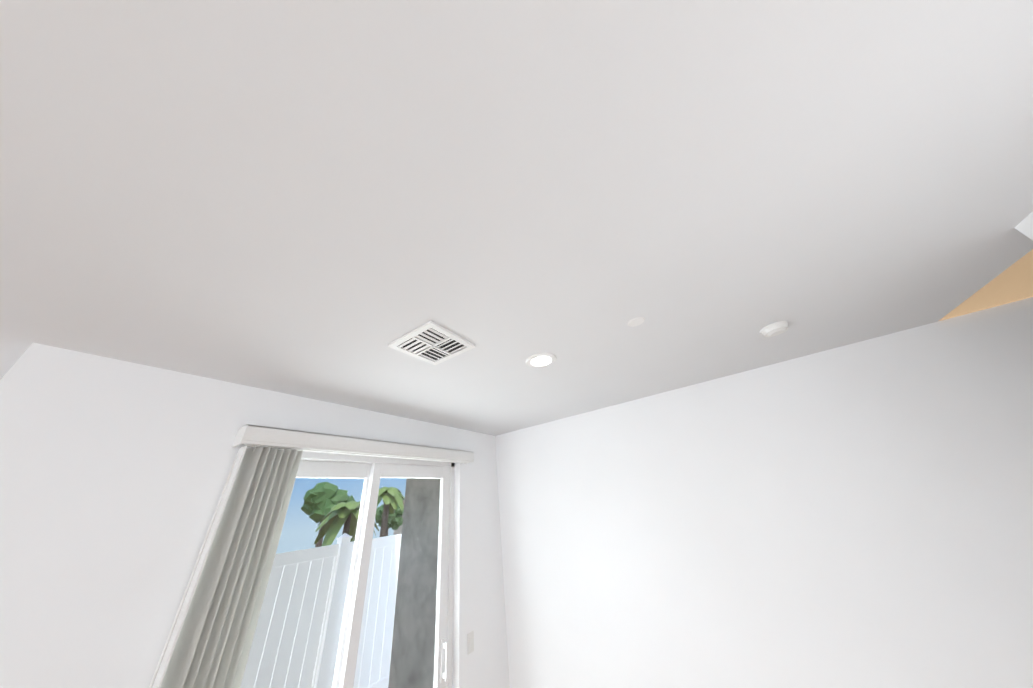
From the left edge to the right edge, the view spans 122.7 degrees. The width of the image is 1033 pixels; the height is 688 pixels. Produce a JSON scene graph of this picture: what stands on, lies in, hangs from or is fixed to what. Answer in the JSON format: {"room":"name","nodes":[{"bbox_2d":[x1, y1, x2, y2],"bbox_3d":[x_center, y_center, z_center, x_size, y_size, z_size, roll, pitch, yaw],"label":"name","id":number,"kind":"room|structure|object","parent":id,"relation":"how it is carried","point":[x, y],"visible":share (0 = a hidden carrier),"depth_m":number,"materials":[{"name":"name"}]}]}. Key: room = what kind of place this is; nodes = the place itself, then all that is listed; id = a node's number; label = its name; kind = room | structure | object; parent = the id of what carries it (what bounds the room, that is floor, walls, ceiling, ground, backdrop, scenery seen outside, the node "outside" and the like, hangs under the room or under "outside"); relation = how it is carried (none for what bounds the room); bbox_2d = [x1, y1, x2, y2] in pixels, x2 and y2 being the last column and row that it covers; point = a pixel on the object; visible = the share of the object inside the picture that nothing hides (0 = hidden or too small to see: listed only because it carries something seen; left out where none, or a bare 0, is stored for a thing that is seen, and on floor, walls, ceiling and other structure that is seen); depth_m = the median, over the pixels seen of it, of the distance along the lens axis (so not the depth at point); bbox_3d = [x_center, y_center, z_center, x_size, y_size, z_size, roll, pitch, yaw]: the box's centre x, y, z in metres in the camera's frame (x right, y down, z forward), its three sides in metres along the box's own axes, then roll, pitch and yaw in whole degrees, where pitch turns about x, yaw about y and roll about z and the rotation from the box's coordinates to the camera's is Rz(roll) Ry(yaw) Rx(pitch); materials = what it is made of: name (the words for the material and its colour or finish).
{"room":"living room","nodes":[
{"label":"living room","id":0,"kind":"room"},
{"bbox_2d":[0,343,509,687],"bbox_3d":[-0.976,1.795,1.668,0.200,2.740,3.186,-23,-34,26],"label":"wall","id":1,"kind":"structure","parent":0,"point":[114,474],"depth_m":1.16,"materials":[{"name":"paint"}]},
{"bbox_2d":[149,424,473,687],"bbox_3d":[-0.838,1.827,1.535,0.121,2.475,1.760,-23,-34,26],"label":"vertical blinds","id":2,"kind":"object","parent":1,"relation":"attached to","point":[208,644],"visible":1,"depth_m":1.32,"materials":[{"name":"fabric"}]},
{"bbox_2d":[242,451,454,687],"bbox_3d":[-0.962,1.922,1.588,0.155,2.438,1.607,-23,-34,26],"label":"sliding glass door","id":3,"kind":"structure","parent":1,"relation":"attached to","point":[371,471],"depth_m":1.98,"materials":[{"name":"plastic"}]},
{"bbox_2d":[467,631,473,654],"bbox_3d":[-0.354,2.311,2.183,0.010,0.115,0.070,-23,-34,26],"label":"light switch","id":4,"kind":"object","parent":1,"relation":"attached to","point":[470,642],"visible":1,"depth_m":2.18,"materials":[{"name":"white plastic"}]},
{"bbox_2d":[0,0,1032,435],"bbox_3d":[-0.508,-1.013,-0.104,7.900,0.250,7.374,-23,-34,26],"label":"ceiling","id":5,"kind":"structure","parent":0,"point":[324,200],"depth_m":0.76,"materials":[{"name":"paint"}]},
{"bbox_2d":[388,321,474,364],"bbox_3d":[-0.421,0.009,1.423,0.300,0.012,0.300,-23,-34,26],"label":"ceiling vent","id":6,"kind":"object","parent":5,"relation":"in","point":[431,342],"visible":1,"depth_m":1.40,"materials":[{"name":"white metal"}]},
{"bbox_2d":[526,353,556,367],"bbox_3d":[0.149,0.101,1.697,0.188,0.010,0.188,-23,-34,26],"label":"recessed light","id":7,"kind":"object","parent":5,"relation":"in","point":[538,360],"visible":1,"depth_m":1.68,"materials":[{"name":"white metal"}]},
{"bbox_2d":[628,317,644,326],"bbox_3d":[0.605,-0.110,1.425,0.084,0.005,0.084,-23,-34,26],"label":"mounting plate","id":8,"kind":"object","parent":5,"relation":"attached to","point":[634,322],"visible":1,"depth_m":1.42,"materials":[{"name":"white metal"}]},
{"bbox_2d":[760,321,788,336],"bbox_3d":[1.486,-0.079,1.618,0.132,0.040,0.132,-23,-34,26],"label":"smoke detector","id":9,"kind":"object","parent":5,"relation":"attached to","point":[775,328],"visible":1,"depth_m":1.59,"materials":[{"name":"white plastic"}]},
{"bbox_2d":[495,297,1032,687],"bbox_3d":[2.335,0.572,1.808,6.000,4.340,0.200,-23,-34,26],"label":"wall","id":10,"kind":"structure","parent":0,"point":[857,515],"depth_m":1.81,"materials":[{"name":"paint"}]},
{"bbox_2d":[939,249,1032,320],"bbox_3d":[3.656,-0.698,1.295,2.458,0.280,0.028,-23,-34,26],"label":"wall","id":11,"kind":"structure","parent":10,"relation":"attached to","point":[1013,283],"depth_m":1.67,"materials":[{"name":"orange paint"}]},
{"bbox_2d":[1015,212,1032,239],"bbox_3d":[1.465,-0.863,-2.464,2.655,2.740,6.150,-23,-34,26],"label":"wall","id":12,"kind":"structure","parent":0,"point":[1025,226],"depth_m":1.06,"materials":[{"name":"paint"}]},
{"label":"outside","id":13,"kind":"structure","parent":0,"visible":0},
{"bbox_3d":[-4.771,9.408,10.952,60.000,0.280,80.000,-23,-34,26],"label":"gravel","id":14,"kind":"object","parent":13,"visible":0},
{"bbox_2d":[240,533,401,687],"bbox_3d":[-0.260,3.590,4.029,3.510,1.950,14.550,-23,-34,26],"label":"fence","id":15,"kind":"object","parent":14,"relation":"on","point":[322,595],"depth_m":3.63,"materials":[{"name":"plastic"}]},
{"bbox_2d":[301,482,354,546],"bbox_3d":[-13.365,12.246,19.376,2.916,4.962,3.532,-23,-34,26],"label":"tree","id":16,"kind":"object","parent":14,"relation":"on","point":[307,498],"depth_m":19.00,"materials":[{"name":"green plant"}]},
{"bbox_2d":[313,501,378,545],"bbox_3d":[-7.496,8.609,12.380,2.827,3.012,2.579,-23,-34,26],"label":"palm tree","id":17,"kind":"object","parent":14,"relation":"on","point":[335,525],"depth_m":12.29,"materials":[{"name":"green plant"}]},
{"bbox_2d":[375,504,403,535],"bbox_3d":[-6.989,10.153,15.178,1.414,3.079,1.541,-23,-34,26],"label":"tree","id":18,"kind":"object","parent":14,"relation":"on","point":[394,517],"depth_m":15.29,"materials":[{"name":"green plant"}]},
{"bbox_2d":[377,486,404,536],"bbox_3d":[-5.542,7.888,11.887,1.771,3.382,1.652,-23,-34,26],"label":"palm tree","id":19,"kind":"object","parent":14,"relation":"on","point":[391,493],"depth_m":12.05,"materials":[{"name":"green plant"}]},
{"bbox_2d":[394,500,404,534],"bbox_3d":[-2.350,13.057,22.763,12.000,4.650,10.000,-23,-34,26],"label":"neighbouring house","id":20,"kind":"structure","parent":14,"relation":"on","point":[399,530],"depth_m":21.13,"materials":[{"name":"white"}]},
{"bbox_3d":[-0.228,4.343,3.360,1.840,0.020,8.012,-23,-34,26],"label":"pavers","id":21,"kind":"object","parent":14,"relation":"on","visible":0},
{"bbox_2d":[388,478,439,687],"bbox_3d":[-0.480,2.742,3.338,2.520,2.770,0.340,-23,-34,26],"label":"wall","id":22,"kind":"structure","parent":21,"relation":"on","point":[407,577],"depth_m":3.54,"materials":[{"name":"grey concrete"}]}
]}

